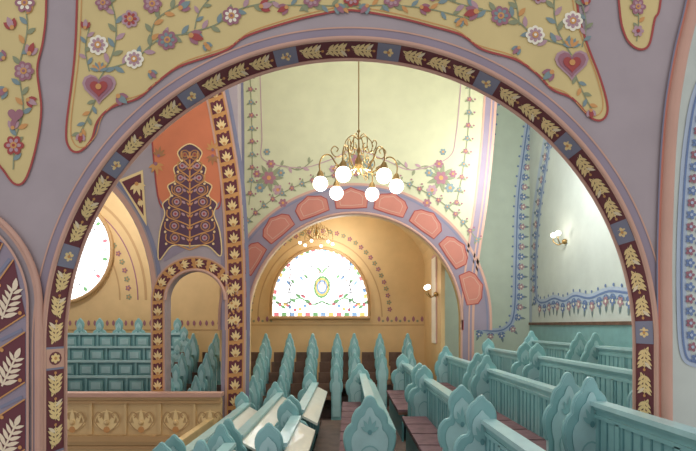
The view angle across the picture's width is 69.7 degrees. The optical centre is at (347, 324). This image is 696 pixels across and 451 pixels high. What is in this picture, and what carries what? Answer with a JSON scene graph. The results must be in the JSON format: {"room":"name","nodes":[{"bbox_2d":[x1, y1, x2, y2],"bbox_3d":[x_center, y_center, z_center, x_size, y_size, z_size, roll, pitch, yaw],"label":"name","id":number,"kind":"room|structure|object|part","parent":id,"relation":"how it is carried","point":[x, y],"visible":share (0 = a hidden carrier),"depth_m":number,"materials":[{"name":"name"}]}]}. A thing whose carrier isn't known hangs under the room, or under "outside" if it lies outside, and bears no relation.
{"room":"house of worship","nodes":[
{"label":"house of worship","id":0,"kind":"room"},
{"bbox_2d":[68,191,221,365],"bbox_3d":[-7.850,-0.825,14.043,10.300,12.350,0.115,0,0,0],"label":"wall","id":1,"kind":"structure","parent":0,"point":[125,294],"depth_m":14.00,"materials":[{"name":"beige paint"}]},
{"bbox_2d":[70,213,113,303],"bbox_3d":[-8.018,-2.088,13.920,3.015,3.071,0.120,0,0,0],"label":"window","id":2,"kind":"structure","parent":1,"relation":"in","point":[111,242],"depth_m":13.95,"materials":[{"name":"grey glass"}]},
{"bbox_3d":[-8.035,-2.092,13.945,2.846,2.902,0.004,0,0,0],"label":"stained glass","id":3,"kind":"part","parent":2,"relation":"part of","materials":[{"name":"white glass"}]},
{"bbox_2d":[114,83,241,390],"bbox_3d":[-6.786,-1.926,9.150,9.756,8.568,0.300,0,0,0],"label":"wall","id":4,"kind":"structure","parent":0,"point":[144,160],"depth_m":9.00,"materials":[{"name":"paint"}]},
{"bbox_2d":[113,89,249,417],"bbox_3d":[-3.519,-1.597,8.990,3.514,7.919,0.052,0,0,0],"label":"painting","id":5,"kind":"object","parent":4,"relation":"attached to","point":[191,156],"visible":0.89,"depth_m":8.99,"materials":[{"name":"paint"}]},
{"bbox_2d":[220,288,221,360],"bbox_3d":[-2.600,-1.325,11.410,0.100,4.150,2.180,0,0,0],"label":"wall","id":6,"kind":"structure","parent":0,"point":[220,288],"depth_m":10.32,"materials":[{"name":"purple paint"}]},
{"bbox_2d":[251,216,424,378],"bbox_3d":[-0.176,-0.475,12.543,4.748,5.850,0.115,0,0,0],"label":"wall","id":7,"kind":"structure","parent":0,"point":[392,265],"depth_m":12.50,"materials":[{"name":"beige paint"}]},
{"bbox_2d":[269,246,370,319],"bbox_3d":[-0.696,-1.040,12.420,2.512,1.831,0.100,0,0,0],"label":"window","id":8,"kind":"structure","parent":7,"relation":"in","point":[291,258],"depth_m":12.46,"materials":[{"name":"grey glass"}]},
{"bbox_3d":[-0.688,-1.059,12.453,2.412,1.720,0.010,0,0,0],"label":"stained glass","id":9,"kind":"part","parent":8,"relation":"part of","materials":[{"name":"white glass"}]},
{"bbox_2d":[0,0,685,450],"bbox_3d":[-1.536,-1.080,4.125,8.896,7.200,0.250,0,0,0],"label":"wall","id":10,"kind":"structure","parent":0,"point":[635,81],"depth_m":4.00,"materials":[{"name":"paint"}]},
{"bbox_2d":[0,217,42,450],"bbox_3d":[-3.024,0.569,3.970,1.201,3.246,0.044,0,0,0],"label":"ornament","id":11,"kind":"object","parent":10,"relation":"attached to","point":[14,301],"visible":1,"depth_m":3.97,"materials":[{"name":"paint"}]},
{"bbox_2d":[0,0,661,450],"bbox_3d":[-0.628,-0.858,3.984,6.393,5.476,0.021,0,0,0],"label":"painting","id":12,"kind":"object","parent":10,"relation":"attached to","point":[123,49],"visible":0.97,"depth_m":3.99,"materials":[{"name":"beige paint"}]},
{"bbox_2d":[43,36,658,450],"bbox_3d":[0.016,-0.213,4.119,4.932,4.186,0.294,0,0,0],"label":"ornament","id":13,"kind":"object","parent":10,"relation":"attached to","point":[608,200],"visible":0.98,"depth_m":4.10,"materials":[{"name":"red paint"}]},
{"bbox_2d":[657,0,695,420],"bbox_3d":[2.711,-0.621,3.980,0.510,5.868,0.086,0,0,0],"label":"trim","id":14,"kind":"structure","parent":10,"relation":"attached to","point":[688,20],"depth_m":3.95,"materials":[{"name":"paint"}]},
{"bbox_2d":[313,415,405,450],"bbox_3d":[1.110,1.925,4.500,6.780,1.250,11.000,0,0,0],"label":"floor","id":15,"kind":"structure","parent":0,"point":[328,438],"depth_m":8.30,"materials":[{"name":"brown wood"}]},
{"bbox_2d":[67,391,223,450],"bbox_3d":[-4.285,2.215,8.765,4.230,2.070,0.270,0,0,0],"label":"parapet","id":16,"kind":"object","parent":15,"relation":"attached to","point":[96,420],"visible":0.67,"depth_m":8.72,"materials":[{"name":"beige paint"}]},
{"bbox_2d":[152,442,171,450],"bbox_3d":[-1.825,1.755,4.688,0.590,1.190,0.624,0,0,0],"label":"wooden pew","id":17,"kind":"object","parent":15,"relation":"on","point":[161,446],"visible":1,"depth_m":4.96,"materials":[{"name":"teal paint"}]},
{"bbox_2d":[179,418,213,445],"bbox_3d":[-2.350,2.425,6.525,0.100,1.650,4.150,0,0,0],"label":"parapet","id":18,"kind":"object","parent":15,"relation":"attached to","point":[188,437],"visible":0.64,"depth_m":7.69,"materials":[{"name":"beige paint"}]},
{"bbox_2d":[165,392,256,450],"bbox_3d":[-1.825,1.755,7.013,0.590,1.190,3.474,0,0,0],"label":"wooden pew","id":19,"kind":"object","parent":15,"relation":"on","point":[243,412],"visible":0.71,"depth_m":7.36,"materials":[{"name":"teal paint"}]},
{"bbox_2d":[193,424,236,450],"bbox_3d":[-1.275,1.605,4.763,0.590,1.190,0.774,0,0,0],"label":"wooden pew","id":20,"kind":"object","parent":15,"relation":"on","point":[220,440],"visible":1,"depth_m":5.09,"materials":[{"name":"teal paint"}]},
{"bbox_2d":[223,382,285,450],"bbox_3d":[-1.275,1.605,7.163,0.590,1.190,3.575,0,0,0],"label":"wooden pew","id":21,"kind":"object","parent":15,"relation":"on","point":[244,437],"visible":0.64,"depth_m":6.37,"materials":[{"name":"teal paint"}]},
{"bbox_2d":[254,399,314,450],"bbox_3d":[-0.675,1.455,5.113,0.590,1.190,1.475,0,0,0],"label":"wooden pew","id":22,"kind":"object","parent":15,"relation":"on","point":[290,434],"visible":1,"depth_m":4.94,"materials":[{"name":"teal paint"}]},
{"bbox_2d":[274,372,326,450],"bbox_3d":[-0.675,1.455,7.663,0.590,1.190,3.074,0,0,0],"label":"wooden pew","id":23,"kind":"object","parent":15,"relation":"on","point":[311,399],"visible":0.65,"depth_m":7.54,"materials":[{"name":"teal paint"}]},
{"bbox_2d":[217,379,391,428],"bbox_3d":[-1.010,2.300,10.710,5.780,1.900,3.480,0,0,0],"label":"steps","id":24,"kind":"structure","parent":15,"relation":"on","point":[326,411],"depth_m":10.87,"materials":[{"name":"brown wood"}]},
{"bbox_2d":[171,333,198,390],"bbox_3d":[-3.631,1.367,10.334,0.538,2.367,2.652,0,0,0],"label":"pew","id":25,"kind":"object","parent":24,"relation":"on","point":[181,374],"visible":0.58,"depth_m":10.56,"materials":[{"name":"teal paint"}]},
{"bbox_2d":[186,333,220,390],"bbox_3d":[-3.111,1.367,10.334,0.538,2.367,2.652,0,0,0],"label":"pew","id":26,"kind":"object","parent":24,"relation":"on","point":[207,377],"visible":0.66,"depth_m":10.56,"materials":[{"name":"teal paint"}]},
{"bbox_2d":[245,333,271,410],"bbox_3d":[-1.991,1.267,10.524,0.538,2.167,2.272,0,0,0],"label":"pew","id":27,"kind":"object","parent":24,"relation":"on","point":[260,361],"visible":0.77,"depth_m":10.54,"materials":[{"name":"teal paint"}]},
{"bbox_2d":[263,333,295,400],"bbox_3d":[-1.451,1.267,10.524,0.538,2.167,2.272,0,0,0],"label":"pew","id":28,"kind":"object","parent":24,"relation":"on","point":[282,368],"visible":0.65,"depth_m":10.84,"materials":[{"name":"teal paint"}]},
{"bbox_2d":[288,333,318,399],"bbox_3d":[-0.931,1.167,10.714,0.538,1.967,1.892,0,0,0],"label":"pew","id":29,"kind":"object","parent":24,"relation":"on","point":[306,362],"visible":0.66,"depth_m":10.84,"materials":[{"name":"teal paint"}]},
{"bbox_2d":[317,333,342,420],"bbox_3d":[-0.371,1.067,10.904,0.538,1.767,1.512,0,0,0],"label":"pew","id":30,"kind":"object","parent":24,"relation":"on","point":[330,374],"visible":0.99,"depth_m":10.54,"materials":[{"name":"teal paint"}]},
{"bbox_2d":[342,333,360,387],"bbox_3d":[0.009,0.967,11.094,0.538,1.567,1.132,0,0,0],"label":"pew","id":31,"kind":"object","parent":24,"relation":"on","point":[351,358],"visible":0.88,"depth_m":10.92,"materials":[{"name":"teal paint"}]},
{"bbox_2d":[362,333,388,407],"bbox_3d":[0.589,0.967,11.094,0.538,1.567,1.132,0,0,0],"label":"pew","id":32,"kind":"object","parent":24,"relation":"on","point":[375,363],"visible":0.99,"depth_m":10.84,"materials":[{"name":"teal paint"}]},
{"bbox_2d":[389,333,416,389],"bbox_3d":[1.219,0.967,11.094,0.538,1.567,1.132,0,0,0],"label":"pew","id":33,"kind":"object","parent":24,"relation":"on","point":[407,349],"visible":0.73,"depth_m":11.22,"materials":[{"name":"teal paint"}]},
{"bbox_2d":[339,363,395,450],"bbox_3d":[0.195,1.305,7.188,0.590,1.190,4.324,0,0,0],"label":"wooden pew","id":34,"kind":"object","parent":15,"relation":"on","point":[366,423],"visible":1,"depth_m":5.05,"materials":[{"name":"teal paint"}]},
{"bbox_2d":[386,354,422,441],"bbox_3d":[1.045,1.155,8.638,0.590,1.190,2.424,0,0,0],"label":"wooden pew","id":35,"kind":"object","parent":15,"relation":"on","point":[403,377],"visible":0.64,"depth_m":8.85,"materials":[{"name":"teal paint"}]},
{"bbox_2d":[402,365,473,450],"bbox_3d":[1.045,1.155,5.863,0.590,1.190,2.374,0,0,0],"label":"wooden pew","id":36,"kind":"object","parent":15,"relation":"on","point":[436,421],"visible":0.86,"depth_m":5.89,"materials":[{"name":"teal paint"}]},
{"bbox_2d":[434,346,481,391],"bbox_3d":[1.895,1.005,8.613,0.590,1.190,2.475,0,0,0],"label":"wooden pew","id":37,"kind":"object","parent":15,"relation":"on","point":[451,371],"visible":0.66,"depth_m":9.14,"materials":[{"name":"teal paint"}]},
{"bbox_2d":[453,395,544,450],"bbox_3d":[1.045,1.155,2.788,0.590,1.190,2.524,0,0,0],"label":"wooden pew","id":38,"kind":"object","parent":15,"relation":"on","point":[485,432],"visible":1,"depth_m":3.98,"materials":[{"name":"teal paint"}]},
{"bbox_2d":[481,338,530,375],"bbox_3d":[2.745,0.855,8.838,0.590,1.190,2.125,0,0,0],"label":"wooden pew","id":39,"kind":"object","parent":15,"relation":"on","point":[513,362],"visible":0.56,"depth_m":8.72,"materials":[{"name":"teal paint"}]},
{"bbox_2d":[470,355,579,450],"bbox_3d":[1.895,1.005,5.638,0.590,1.190,2.624,0,0,0],"label":"wooden pew","id":40,"kind":"object","parent":15,"relation":"on","point":[537,411],"visible":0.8,"depth_m":5.34,"materials":[{"name":"teal paint"}]},
{"bbox_2d":[524,331,586,360],"bbox_3d":[3.595,0.705,8.838,0.590,1.190,2.124,0,0,0],"label":"wooden pew","id":41,"kind":"object","parent":15,"relation":"on","point":[573,350],"visible":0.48,"depth_m":8.47,"materials":[{"name":"teal paint"}]},
{"bbox_2d":[522,343,631,408],"bbox_3d":[2.745,0.855,5.938,0.590,1.190,2.825,0,0,0],"label":"wooden pew","id":42,"kind":"object","parent":15,"relation":"on","point":[615,383],"visible":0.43,"depth_m":5.95,"materials":[{"name":"teal paint"}]},
{"bbox_2d":[580,333,631,368],"bbox_3d":[3.595,0.705,5.938,0.590,1.190,2.824,0,0,0],"label":"wooden pew","id":43,"kind":"object","parent":15,"relation":"on","point":[595,351],"visible":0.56,"depth_m":7.08,"materials":[{"name":"teal paint"}]},
{"bbox_2d":[561,377,695,450],"bbox_3d":[1.895,1.005,2.763,0.590,1.190,2.474,0,0,0],"label":"wooden pew","id":44,"kind":"object","parent":15,"relation":"on","point":[592,423],"visible":1,"depth_m":3.67,"materials":[{"name":"teal paint"}]},
{"bbox_2d":[242,61,483,392],"bbox_3d":[0.320,-2.300,10.150,5.120,9.200,0.300,0,0,0],"label":"wall","id":45,"kind":"structure","parent":0,"point":[308,110],"depth_m":10.00,"materials":[{"name":"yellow paint"}]},
{"bbox_2d":[218,76,496,360],"bbox_3d":[0.250,-2.301,9.980,5.700,9.202,0.060,0,0,0],"label":"painting","id":46,"kind":"object","parent":45,"relation":"attached to","point":[461,257],"visible":0.7,"depth_m":9.99,"materials":[{"name":"paint"}]},
{"bbox_2d":[394,224,433,265],"bbox_3d":[-0.320,-2.125,11.400,4.500,1.550,2.200,0,0,0],"label":"ceiling","id":47,"kind":"structure","parent":0,"point":[427,253],"depth_m":12.07,"materials":[{"name":"beige paint"}]},
{"bbox_2d":[298,222,333,246],"bbox_3d":[-0.720,-2.337,11.400,0.796,1.025,0.810,0,0,0],"label":"globe chandelier","id":48,"kind":"object","parent":47,"relation":"hanging from","point":[315,227],"visible":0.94,"depth_m":11.36,"materials":[{"name":"gold metal"}]},
{"bbox_2d":[425,254,444,380],"bbox_3d":[1.942,-0.475,11.410,0.115,5.850,2.180,0,0,0],"label":"wall","id":49,"kind":"structure","parent":0,"point":[434,271],"depth_m":10.90,"materials":[{"name":"beige paint"}]},
{"bbox_2d":[424,284,437,297],"bbox_3d":[1.768,-0.717,10.600,0.285,0.277,0.350,0,0,0],"label":"wall sconce","id":50,"kind":"object","parent":49,"relation":"attached to","point":[426,287],"visible":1,"depth_m":10.55,"materials":[{"name":"white glass"}]},
{"bbox_2d":[445,103,529,357],"bbox_3d":[3.466,-2.314,12.443,2.891,9.529,0.115,0,0,0],"label":"wall","id":51,"kind":"structure","parent":0,"point":[504,253],"depth_m":12.40,"materials":[{"name":"green paint"}]},
{"bbox_2d":[528,127,631,347],"bbox_3d":[4.520,-2.275,8.480,0.160,9.450,8.040,0,0,0],"label":"wall","id":52,"kind":"structure","parent":0,"point":[577,285],"depth_m":10.20,"materials":[{"name":"green paint"}]},
{"bbox_2d":[551,230,566,244],"bbox_3d":[4.367,-1.786,10.300,0.285,0.277,0.350,0,0,0],"label":"wall sconce","id":53,"kind":"object","parent":52,"relation":"attached to","point":[553,235],"visible":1,"depth_m":10.26,"materials":[{"name":"white glass"}]},
{"bbox_2d":[672,26,695,427],"bbox_3d":[4.640,-1.025,4.401,3.720,6.950,0.079,0,0,0],"label":"wall","id":54,"kind":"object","parent":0,"point":[684,214],"depth_m":4.38,"materials":[{"name":"teal paint"}]},
{"bbox_3d":[-1.500,-7.050,9.350,15.000,0.100,9.900,0,0,0],"label":"ceiling","id":55,"kind":"structure","parent":0,"visible":0},
{"bbox_2d":[313,61,403,200],"bbox_3d":[0.140,-4.352,6.500,1.185,5.256,1.109,0,0,0],"label":"globe chandelier","id":56,"kind":"object","parent":55,"relation":"hanging from","point":[343,174],"visible":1,"depth_m":6.46,"materials":[{"name":"gold metal"}]},
{"bbox_3d":[-3.500,5.500,6.100,19.000,0.100,16.200,0,0,0],"label":"floor","id":57,"kind":"structure","parent":0,"visible":0},
{"bbox_2d":[67,318,189,390],"bbox_3d":[-6.377,1.280,12.508,4.446,2.940,2.584,0,0,0],"label":"pew block","id":58,"kind":"object","parent":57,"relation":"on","point":[99,360],"visible":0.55,"depth_m":12.76,"materials":[{"name":"teal paint"}]}
]}

